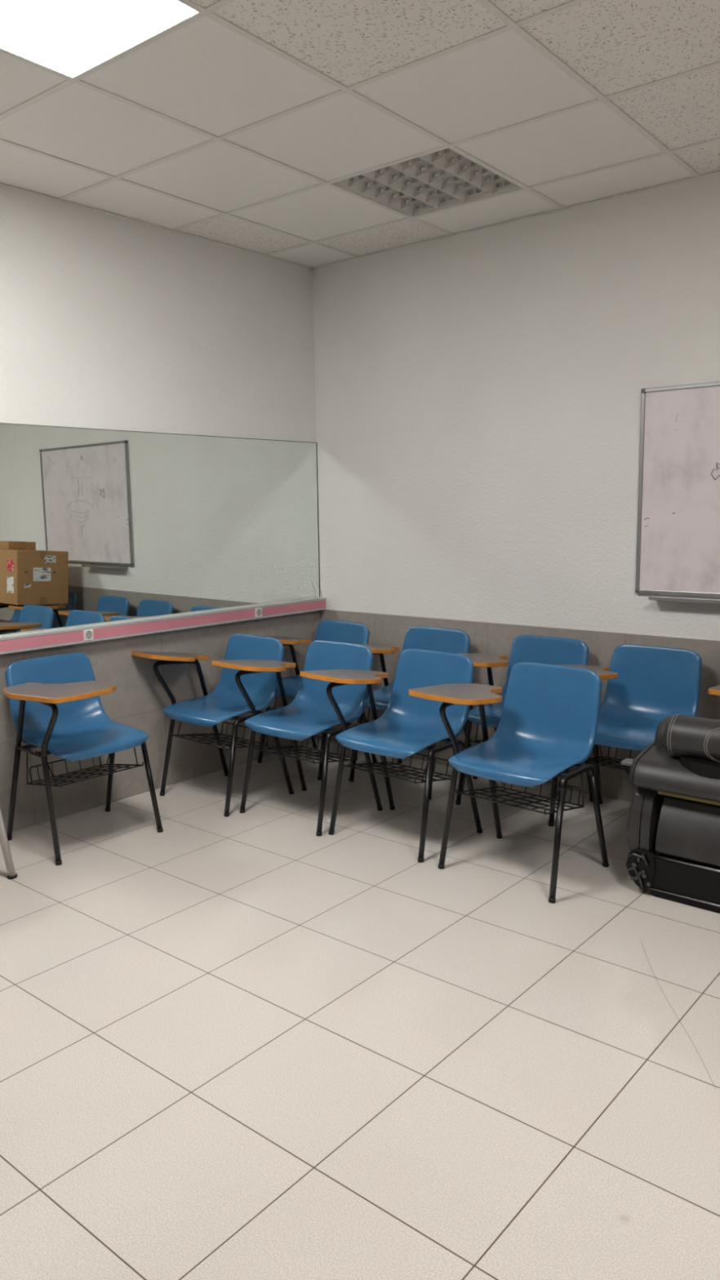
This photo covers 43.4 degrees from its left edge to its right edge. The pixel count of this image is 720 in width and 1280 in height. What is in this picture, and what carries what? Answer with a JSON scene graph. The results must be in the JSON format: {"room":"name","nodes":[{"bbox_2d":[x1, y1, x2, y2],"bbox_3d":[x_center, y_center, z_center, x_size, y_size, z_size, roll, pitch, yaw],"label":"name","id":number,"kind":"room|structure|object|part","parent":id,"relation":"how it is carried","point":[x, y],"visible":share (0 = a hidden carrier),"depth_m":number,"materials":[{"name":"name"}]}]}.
{"room":"classroom","nodes":[
{"label":"classroom","id":0,"kind":"room"},
{"bbox_2d":[0,185,315,442],"bbox_3d":[-2.579,-0.381,2.662,0.102,2.821,7.000,6,11,41],"label":"wall","id":1,"kind":"structure","parent":0,"point":[108,322],"depth_m":4.26,"materials":[{"name":"white paint"}]},
{"bbox_2d":[0,182,313,269],"bbox_3d":[-2.289,-1.709,2.732,0.020,0.022,6.200,6,11,41],"label":"trim","id":2,"kind":"structure","parent":1,"relation":"attached to","point":[1,184],"depth_m":4.20,"materials":[{"name":"paint"}]},
{"bbox_2d":[0,422,319,635],"bbox_3d":[-1.750,-0.417,3.537,0.011,0.889,4.600,6,11,41],"label":"wall mirror","id":3,"kind":"object","parent":1,"relation":"attached to","point":[97,526],"visible":1,"depth_m":4.35,"materials":[{"name":"silver mirror"}]},
{"bbox_2d":[0,610,322,832],"bbox_3d":[-2.491,0.621,2.813,0.008,0.792,6.900,6,11,41],"label":"wainscoting","id":4,"kind":"structure","parent":1,"relation":"attached to","point":[139,699],"depth_m":4.43,"materials":[{"name":"grey paint"}]},
{"bbox_2d":[0,597,325,654],"bbox_3d":[-1.855,0.084,3.442,0.058,0.070,4.999,6,11,41],"label":"cable trunking","id":5,"kind":"object","parent":1,"relation":"attached to","point":[88,633],"visible":1,"depth_m":4.37,"materials":[{"name":"pink plastic"}]},
{"bbox_2d":[83,629,93,640],"bbox_3d":[-1.234,-0.023,4.112,0.006,0.048,0.048,6,11,41],"label":"power socket","id":6,"kind":"object","parent":5,"relation":"attached to","point":[88,634],"depth_m":4.11,"materials":[{"name":"grey plastic"}]},
{"bbox_2d":[254,608,262,617],"bbox_3d":[-0.548,-0.148,4.891,0.006,0.048,0.048,6,11,41],"label":"power socket","id":7,"kind":"object","parent":5,"relation":"attached to","point":[258,611],"depth_m":4.89,"materials":[{"name":"grey plastic"}]},
{"bbox_2d":[0,740,719,1279],"bbox_3d":[-0.306,1.271,1.181,6.150,0.080,7.060,6,11,39],"label":"floor","id":8,"kind":"structure","parent":0,"point":[254,1044],"depth_m":2.34,"materials":[{"name":"beige tile"}]},
{"bbox_2d":[0,807,17,879],"bbox_3d":[-1.615,0.646,3.395,0.437,0.552,0.437,6,11,39],"label":"stool","id":9,"kind":"object","parent":8,"relation":"on","point":[11,874],"visible":1,"depth_m":3.43,"materials":[{"name":"silver metal"}]},
{"bbox_2d":[2,653,163,865],"bbox_3d":[-1.183,0.477,3.786,0.561,0.763,0.581,7,11,42],"label":"chair","id":10,"kind":"object","parent":8,"relation":"on","point":[56,708],"visible":1,"depth_m":3.81,"materials":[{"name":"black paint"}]},
{"bbox_3d":[-1.454,0.647,3.796,0.141,0.431,0.022,5,10,36],"label":"leg","id":11,"kind":"part","parent":10,"relation":"part of","materials":[{"name":"black paint"}]},
{"bbox_3d":[-1.223,0.675,3.586,0.022,0.428,0.110,-7,11,-38],"label":"leg","id":12,"kind":"part","parent":10,"relation":"part of","materials":[{"name":"black paint"}]},
{"bbox_3d":[-1.177,0.440,3.828,0.251,0.053,0.476,7,11,42],"label":"seat frame","id":13,"kind":"part","parent":10,"relation":"part of","materials":[{"name":"black paint"}]},
{"bbox_2d":[26,747,143,786],"bbox_3d":[-1.170,0.514,3.833,0.315,0.170,0.417,7,11,42],"label":"basket","id":14,"kind":"object","parent":10,"relation":"on","point":[110,757],"depth_m":3.83,"materials":[{"name":"black metal"}]},
{"bbox_3d":[-1.141,0.611,4.143,0.022,0.391,0.131,-8,11,-40],"label":"leg","id":15,"kind":"part","parent":10,"relation":"part of","materials":[{"name":"black paint"}]},
{"bbox_3d":[-0.903,0.640,3.926,0.102,0.390,0.022,5,10,33],"label":"leg","id":16,"kind":"part","parent":10,"relation":"part of","materials":[{"name":"black paint"}]},
{"bbox_2d":[131,633,293,816],"bbox_3d":[-0.727,0.379,4.403,0.647,0.763,0.526,6,11,41],"label":"chair","id":17,"kind":"object","parent":8,"relation":"on","point":[226,701],"visible":0.91,"depth_m":4.40,"materials":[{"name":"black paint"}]},
{"bbox_3d":[-0.939,0.547,4.428,0.110,0.428,0.022,-8,11,-40],"label":"leg","id":18,"kind":"part","parent":17,"relation":"part of","materials":[{"name":"black paint"}]},
{"bbox_2d":[169,721,269,748],"bbox_3d":[-0.672,0.428,4.363,0.417,0.170,0.315,6,11,41],"label":"basket","id":19,"kind":"object","parent":17,"relation":"on","point":[216,734],"depth_m":4.39,"materials":[{"name":"black metal"}]},
{"bbox_3d":[-0.733,0.509,4.662,0.022,0.431,0.141,5,10,35],"label":"leg","id":20,"kind":"part","parent":17,"relation":"part of","materials":[{"name":"black paint"}]},
{"bbox_3d":[-0.589,0.606,4.124,0.022,0.390,0.102,4,10,32],"label":"leg","id":21,"kind":"part","parent":17,"relation":"part of","materials":[{"name":"black paint"}]},
{"bbox_3d":[-0.667,0.354,4.359,0.476,0.053,0.251,6,11,41],"label":"seat frame","id":22,"kind":"part","parent":17,"relation":"part of","materials":[{"name":"black paint"}]},
{"bbox_3d":[-0.377,0.568,4.364,0.131,0.391,0.022,-8,11,-42],"label":"leg","id":23,"kind":"part","parent":17,"relation":"part of","materials":[{"name":"black paint"}]},
{"bbox_2d":[211,640,382,835],"bbox_3d":[-0.287,0.413,4.129,0.612,0.763,0.527,6,11,40],"label":"chair","id":24,"kind":"object","parent":8,"relation":"on","point":[311,713],"visible":0.93,"depth_m":4.14,"materials":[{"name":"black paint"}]},
{"bbox_3d":[-0.512,0.580,4.162,0.110,0.428,0.022,-8,11,-41],"label":"leg","id":25,"kind":"part","parent":24,"relation":"part of","materials":[{"name":"black paint"}]},
{"bbox_3d":[-0.310,0.541,4.399,0.022,0.431,0.141,5,10,34],"label":"leg","id":26,"kind":"part","parent":24,"relation":"part of","materials":[{"name":"black paint"}]},
{"bbox_2d":[251,733,357,764],"bbox_3d":[-0.245,0.461,4.102,0.417,0.170,0.315,6,11,40],"label":"basket","id":27,"kind":"object","parent":24,"relation":"on","point":[295,745],"depth_m":4.12,"materials":[{"name":"black metal"}]},
{"bbox_3d":[-0.158,0.638,3.864,0.022,0.390,0.102,4,10,31],"label":"leg","id":28,"kind":"part","parent":24,"relation":"part of","materials":[{"name":"black paint"}]},
{"bbox_3d":[-0.240,0.387,4.097,0.476,0.053,0.251,6,11,40],"label":"seat frame","id":29,"kind":"part","parent":24,"relation":"part of","materials":[{"name":"black paint"}]},
{"bbox_3d":[0.051,0.599,4.108,0.131,0.391,0.022,-9,11,-43],"label":"leg","id":30,"kind":"part","parent":24,"relation":"part of","materials":[{"name":"black paint"}]},
{"bbox_2d":[257,619,377,780],"bbox_3d":[-0.281,0.298,4.907,0.572,0.763,0.527,7,12,44],"label":"chair","id":31,"kind":"object","parent":8,"relation":"on","point":[354,633],"visible":0.39,"depth_m":4.96,"materials":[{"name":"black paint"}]},
{"bbox_3d":[-0.520,0.461,4.970,0.110,0.428,0.022,-7,10,-37],"label":"leg","id":32,"kind":"part","parent":31,"relation":"part of","materials":[{"name":"black paint"}]},
{"bbox_3d":[-0.302,0.424,5.193,0.022,0.431,0.141,6,11,38],"label":"leg","id":33,"kind":"part","parent":31,"relation":"part of","materials":[{"name":"black paint"}]},
{"bbox_3d":[-0.187,0.523,4.648,0.022,0.390,0.102,5,10,35],"label":"leg","id":34,"kind":"part","parent":31,"relation":"part of","materials":[{"name":"black paint"}]},
{"bbox_3d":[0.038,0.486,4.877,0.131,0.391,0.022,-8,11,-39],"label":"leg","id":35,"kind":"part","parent":31,"relation":"part of","materials":[{"name":"black paint"}]},
{"bbox_2d":[300,648,482,862],"bbox_3d":[0.132,0.451,3.831,0.612,0.763,0.528,6,11,41],"label":"chair","id":36,"kind":"object","parent":8,"relation":"on","point":[409,725],"visible":0.92,"depth_m":3.85,"materials":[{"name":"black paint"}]},
{"bbox_3d":[-0.093,0.617,3.869,0.110,0.428,0.022,-8,11,-40],"label":"leg","id":37,"kind":"part","parent":36,"relation":"part of","materials":[{"name":"black paint"}]},
{"bbox_3d":[0.113,0.579,4.103,0.022,0.431,0.141,5,10,35],"label":"leg","id":38,"kind":"part","parent":36,"relation":"part of","materials":[{"name":"black paint"}]},
{"bbox_2d":[342,746,453,783],"bbox_3d":[0.174,0.499,3.804,0.417,0.170,0.315,6,11,41],"label":"basket","id":39,"kind":"object","parent":36,"relation":"on","point":[384,762],"depth_m":3.82,"materials":[{"name":"black metal"}]},
{"bbox_3d":[0.257,0.676,3.564,0.022,0.390,0.102,4,10,32],"label":"leg","id":40,"kind":"part","parent":36,"relation":"part of","materials":[{"name":"black paint"}]},
{"bbox_3d":[0.179,0.424,3.799,0.476,0.053,0.251,6,11,41],"label":"seat frame","id":41,"kind":"part","parent":36,"relation":"part of","materials":[{"name":"black paint"}]},
{"bbox_3d":[0.469,0.638,3.804,0.131,0.391,0.022,-8,11,-42],"label":"leg","id":42,"kind":"part","parent":36,"relation":"part of","materials":[{"name":"black paint"}]},
{"bbox_2d":[348,626,477,799],"bbox_3d":[0.214,0.340,4.580,0.602,0.763,0.527,6,11,39],"label":"chair","id":43,"kind":"object","parent":8,"relation":"on","point":[422,637],"visible":0.4,"depth_m":4.63,"materials":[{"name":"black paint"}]},
{"bbox_3d":[-0.015,0.506,4.613,0.110,0.428,0.022,-8,11,-42],"label":"leg","id":44,"kind":"part","parent":43,"relation":"part of","materials":[{"name":"black paint"}]},
{"bbox_2d":[360,707,369,724],"bbox_3d":[0.253,0.387,4.557,0.417,0.170,0.315,6,11,39],"label":"basket","id":45,"kind":"object","parent":43,"relation":"on","point":[362,722],"depth_m":4.60,"materials":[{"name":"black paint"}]},
{"bbox_3d":[0.345,0.564,4.320,0.022,0.390,0.102,4,10,30],"label":"leg","id":46,"kind":"part","parent":43,"relation":"part of","materials":[{"name":"black paint"}]},
{"bbox_3d":[0.549,0.524,4.568,0.131,0.391,0.022,-9,12,-44],"label":"leg","id":47,"kind":"part","parent":43,"relation":"part of","materials":[{"name":"black paint"}]},
{"bbox_2d":[408,662,608,902],"bbox_3d":[0.568,0.501,3.453,0.612,0.763,0.528,6,11,41],"label":"chair","id":48,"kind":"object","parent":8,"relation":"on","point":[548,726],"visible":1,"depth_m":3.47,"materials":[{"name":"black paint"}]},
{"bbox_3d":[0.343,0.667,3.491,0.110,0.428,0.022,-8,11,-40],"label":"leg","id":49,"kind":"part","parent":48,"relation":"part of","materials":[{"name":"black paint"}]},
{"bbox_3d":[0.549,0.628,3.724,0.022,0.431,0.141,5,10,35],"label":"leg","id":50,"kind":"part","parent":48,"relation":"part of","materials":[{"name":"black paint"}]},
{"bbox_2d":[455,773,583,814],"bbox_3d":[0.610,0.548,3.425,0.417,0.170,0.315,6,11,41],"label":"basket","id":51,"kind":"object","parent":48,"relation":"on","point":[561,775],"depth_m":3.43,"materials":[{"name":"black metal"}]},
{"bbox_3d":[0.693,0.726,3.186,0.022,0.390,0.102,4,10,32],"label":"leg","id":52,"kind":"part","parent":48,"relation":"part of","materials":[{"name":"black paint"}]},
{"bbox_3d":[0.615,0.474,3.421,0.476,0.053,0.251,6,11,41],"label":"seat frame","id":53,"kind":"part","parent":48,"relation":"part of","materials":[{"name":"black paint"}]},
{"bbox_3d":[0.905,0.688,3.426,0.131,0.391,0.022,-8,11,-42],"label":"leg","id":54,"kind":"part","parent":48,"relation":"part of","materials":[{"name":"black paint"}]},
{"bbox_2d":[455,635,592,826],"bbox_3d":[0.713,0.388,4.203,0.612,0.763,0.528,6,11,39],"label":"chair","id":55,"kind":"object","parent":8,"relation":"on","point":[525,648],"visible":0.48,"depth_m":4.24,"materials":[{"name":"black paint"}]},
{"bbox_3d":[0.488,0.555,4.233,0.110,0.428,0.022,-8,11,-42],"label":"leg","id":56,"kind":"part","parent":55,"relation":"part of","materials":[{"name":"black paint"}]},
{"bbox_2d":[470,724,483,743],"bbox_3d":[0.756,0.435,4.177,0.417,0.170,0.315,6,11,39],"label":"basket","id":57,"kind":"object","parent":55,"relation":"on","point":[475,741],"depth_m":4.22,"materials":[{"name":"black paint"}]},
{"bbox_3d":[0.848,0.613,3.940,0.022,0.390,0.102,4,10,30],"label":"leg","id":58,"kind":"part","parent":55,"relation":"part of","materials":[{"name":"black paint"}]},
{"bbox_3d":[1.052,0.573,4.188,0.131,0.391,0.022,-9,12,-44],"label":"leg","id":59,"kind":"part","parent":55,"relation":"part of","materials":[{"name":"black paint"}]},
{"bbox_2d":[555,644,702,816],"bbox_3d":[1.110,0.431,3.870,0.612,0.763,0.528,6,11,39],"label":"chair","id":60,"kind":"object","parent":8,"relation":"on","point":[646,685],"visible":0.65,"depth_m":3.94,"materials":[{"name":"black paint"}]},
{"bbox_3d":[0.885,0.599,3.900,0.110,0.428,0.022,-8,11,-42],"label":"leg","id":61,"kind":"part","parent":60,"relation":"part of","materials":[{"name":"black paint"}]},
{"bbox_3d":[1.083,0.559,4.141,0.022,0.431,0.141,5,10,33],"label":"leg","id":62,"kind":"part","parent":60,"relation":"part of","materials":[{"name":"black paint"}]},
{"bbox_2d":[583,745,631,769],"bbox_3d":[1.153,0.479,3.844,0.417,0.170,0.315,6,11,39],"label":"basket","id":63,"kind":"object","parent":60,"relation":"on","point":[596,758],"depth_m":3.93,"materials":[{"name":"black metal"}]},
{"bbox_2d":[620,714,719,913],"bbox_3d":[1.321,0.592,3.141,0.758,0.646,0.372,6,11,39],"label":"equipment case","id":64,"kind":"object","parent":8,"relation":"on","point":[673,822],"visible":1,"depth_m":3.13,"materials":[{"name":"black leather"}]},
{"bbox_2d":[654,715,672,746],"bbox_3d":[1.394,0.362,3.154,0.698,0.114,0.190,6,11,39],"label":"cushion","id":65,"kind":"object","parent":64,"relation":"on","point":[659,739],"depth_m":3.30,"materials":[{"name":"black leather"}]},
{"bbox_2d":[628,740,719,802],"bbox_3d":[1.334,0.469,3.111,0.720,0.133,0.370,6,11,39],"label":"cushion","id":66,"kind":"object","parent":64,"relation":"on","point":[659,769],"depth_m":3.11,"materials":[{"name":"black leather"}]},
{"bbox_3d":[1.257,0.841,3.011,0.655,0.132,0.010,6,11,39],"label":"chrome trim","id":67,"kind":"part","parent":64,"relation":"part of","materials":[{"name":"black plastic"}]},
{"bbox_3d":[1.371,0.652,3.089,0.605,0.210,0.335,6,11,39],"label":"leather panel","id":68,"kind":"part","parent":64,"relation":"part of","materials":[{"name":"black leather"}]},
{"bbox_2d":[708,684,719,696],"bbox_3d":[1.685,0.491,3.412,0.612,0.763,0.528,6,11,39],"label":"chair","id":69,"kind":"object","parent":8,"relation":"on","point":[715,691],"visible":1,"depth_m":3.36,"materials":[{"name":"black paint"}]},
{"bbox_2d":[0,0,719,266],"bbox_3d":[-0.451,-1.553,0.859,7.500,0.196,7.900,6,11,38],"label":"ceiling","id":70,"kind":"structure","parent":0,"point":[204,75],"depth_m":3.06,"materials":[{"name":"tile"}]},
{"bbox_2d":[0,0,197,76],"bbox_3d":[-0.836,-1.679,2.379,0.595,0.012,0.595,6,11,38],"label":"recessed light","id":71,"kind":"object","parent":70,"relation":"in","point":[70,37],"visible":0.97,"depth_m":2.50,"materials":[{"name":"white plastic"}]},
{"bbox_2d":[0,0,719,257],"bbox_3d":[-0.341,-1.466,0.849,6.700,0.030,7.224,6,11,38],"label":"grid","id":72,"kind":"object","parent":70,"relation":"attached to","point":[207,11],"depth_m":3.05,"materials":[{"name":"paint"}]},
{"bbox_2d":[333,147,522,216],"bbox_3d":[0.284,-1.939,3.764,0.592,0.091,0.584,6,11,38],"label":"ceiling light","id":73,"kind":"object","parent":70,"relation":"attached to","point":[445,178],"visible":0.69,"depth_m":3.83,"materials":[{"name":"silver metal"}]},
{"bbox_3d":[0.003,-1.918,3.752,0.139,0.048,0.020,6,11,38],"label":"cross blade","id":74,"kind":"part","parent":73,"relation":"part of","materials":[{"name":"silver metal"}]},
{"bbox_3d":[0.061,-1.929,3.824,0.139,0.048,0.020,6,11,38],"label":"cross blade","id":75,"kind":"part","parent":73,"relation":"part of","materials":[{"name":"silver metal"}]},
{"bbox_3d":[0.113,-1.907,3.666,0.139,0.048,0.020,6,11,38],"label":"cross blade","id":76,"kind":"part","parent":73,"relation":"part of","materials":[{"name":"silver metal"}]},
{"bbox_3d":[0.120,-1.941,3.896,0.139,0.048,0.020,6,11,38],"label":"cross blade","id":77,"kind":"part","parent":73,"relation":"part of","materials":[{"name":"silver metal"}]},
{"bbox_3d":[0.178,-1.952,3.969,0.139,0.048,0.020,6,11,38],"label":"cross blade","id":78,"kind":"part","parent":73,"relation":"part of","materials":[{"name":"silver metal"}]},
{"bbox_3d":[0.171,-1.918,3.738,0.139,0.048,0.020,6,11,38],"label":"cross blade","id":79,"kind":"part","parent":73,"relation":"part of","materials":[{"name":"silver metal"}]},
{"bbox_3d":[0.236,-1.964,4.041,0.139,0.048,0.020,6,11,38],"label":"cross blade","id":80,"kind":"part","parent":73,"relation":"part of","materials":[{"name":"silver metal"}]},
{"bbox_3d":[0.229,-1.930,3.810,0.139,0.048,0.020,6,11,38],"label":"cross blade","id":81,"kind":"part","parent":73,"relation":"part of","materials":[{"name":"silver metal"}]},
{"bbox_3d":[0.223,-1.895,3.579,0.139,0.048,0.020,6,11,38],"label":"cross blade","id":82,"kind":"part","parent":73,"relation":"part of","materials":[{"name":"silver metal"}]},
{"bbox_3d":[0.294,-1.975,4.113,0.139,0.048,0.020,6,11,38],"label":"cross blade","id":83,"kind":"part","parent":73,"relation":"part of","materials":[{"name":"silver metal"}]},
{"bbox_3d":[0.287,-1.941,3.882,0.139,0.048,0.020,6,11,38],"label":"cross blade","id":84,"kind":"part","parent":73,"relation":"part of","materials":[{"name":"silver metal"}]},
{"bbox_3d":[0.281,-1.907,3.651,0.139,0.048,0.020,6,11,38],"label":"cross blade","id":85,"kind":"part","parent":73,"relation":"part of","materials":[{"name":"silver metal"}]},
{"bbox_3d":[0.345,-1.953,3.954,0.139,0.048,0.020,6,11,38],"label":"cross blade","id":86,"kind":"part","parent":73,"relation":"part of","materials":[{"name":"silver metal"}]},
{"bbox_3d":[0.339,-1.918,3.723,0.139,0.048,0.020,6,11,38],"label":"cross blade","id":87,"kind":"part","parent":73,"relation":"part of","materials":[{"name":"silver metal"}]},
{"bbox_3d":[0.332,-1.884,3.493,0.139,0.048,0.020,6,11,38],"label":"cross blade","id":88,"kind":"part","parent":73,"relation":"part of","materials":[{"name":"silver metal"}]},
{"bbox_3d":[0.404,-1.964,4.026,0.139,0.048,0.020,6,11,38],"label":"cross blade","id":89,"kind":"part","parent":73,"relation":"part of","materials":[{"name":"silver metal"}]},
{"bbox_3d":[0.397,-1.930,3.796,0.139,0.048,0.020,6,11,38],"label":"cross blade","id":90,"kind":"part","parent":73,"relation":"part of","materials":[{"name":"silver metal"}]},
{"bbox_3d":[0.390,-1.896,3.565,0.139,0.048,0.020,6,11,38],"label":"cross blade","id":91,"kind":"part","parent":73,"relation":"part of","materials":[{"name":"silver metal"}]},
{"bbox_3d":[0.455,-1.941,3.868,0.139,0.048,0.020,6,11,38],"label":"cross blade","id":92,"kind":"part","parent":73,"relation":"part of","materials":[{"name":"silver metal"}]},
{"bbox_3d":[0.448,-1.907,3.637,0.139,0.048,0.020,6,11,38],"label":"cross blade","id":93,"kind":"part","parent":73,"relation":"part of","materials":[{"name":"silver metal"}]},
{"bbox_3d":[0.513,-1.953,3.940,0.139,0.048,0.020,6,11,38],"label":"cross blade","id":94,"kind":"part","parent":73,"relation":"part of","materials":[{"name":"silver metal"}]},
{"bbox_3d":[0.506,-1.919,3.709,0.139,0.048,0.020,6,11,38],"label":"cross blade","id":95,"kind":"part","parent":73,"relation":"part of","materials":[{"name":"silver metal"}]},
{"bbox_3d":[0.565,-1.930,3.781,0.139,0.048,0.020,6,11,38],"label":"cross blade","id":96,"kind":"part","parent":73,"relation":"part of","materials":[{"name":"silver metal"}]},
{"bbox_3d":[0.623,-1.942,3.853,0.139,0.048,0.020,6,11,38],"label":"cross blade","id":97,"kind":"part","parent":73,"relation":"part of","materials":[{"name":"silver metal"}]},
{"bbox_2d":[312,173,719,640],"bbox_3d":[1.950,-0.575,3.532,5.820,2.821,0.100,6,11,39],"label":"wall","id":98,"kind":"structure","parent":0,"point":[477,393],"depth_m":4.39,"materials":[{"name":"white paint"}]},
{"bbox_2d":[312,170,719,269],"bbox_3d":[1.902,-1.852,3.291,5.600,0.022,0.020,6,11,39],"label":"trim","id":99,"kind":"structure","parent":98,"relation":"attached to","point":[718,171],"depth_m":4.18,"materials":[{"name":"paint"}]},
{"bbox_2d":[320,609,719,802],"bbox_3d":[1.939,0.436,3.633,5.600,0.792,0.006,6,11,39],"label":"wainscoting","id":100,"kind":"structure","parent":98,"relation":"attached to","point":[497,638],"depth_m":4.48,"materials":[{"name":"grey paint"}]},
{"bbox_2d":[635,381,719,604],"bbox_3d":[1.704,-0.591,3.616,1.242,0.917,0.077,6,11,39],"label":"whiteboard","id":101,"kind":"object","parent":98,"relation":"attached to","point":[677,558],"visible":1,"depth_m":3.91,"materials":[{"name":"plastic"}]},
{"bbox_2d":[648,594,719,604],"bbox_3d":[1.495,-0.171,3.855,0.515,0.022,0.077,6,11,39],"label":"tray","id":102,"kind":"object","parent":101,"relation":"on","point":[704,598],"depth_m":3.91,"materials":[{"name":"metal"}]}
]}

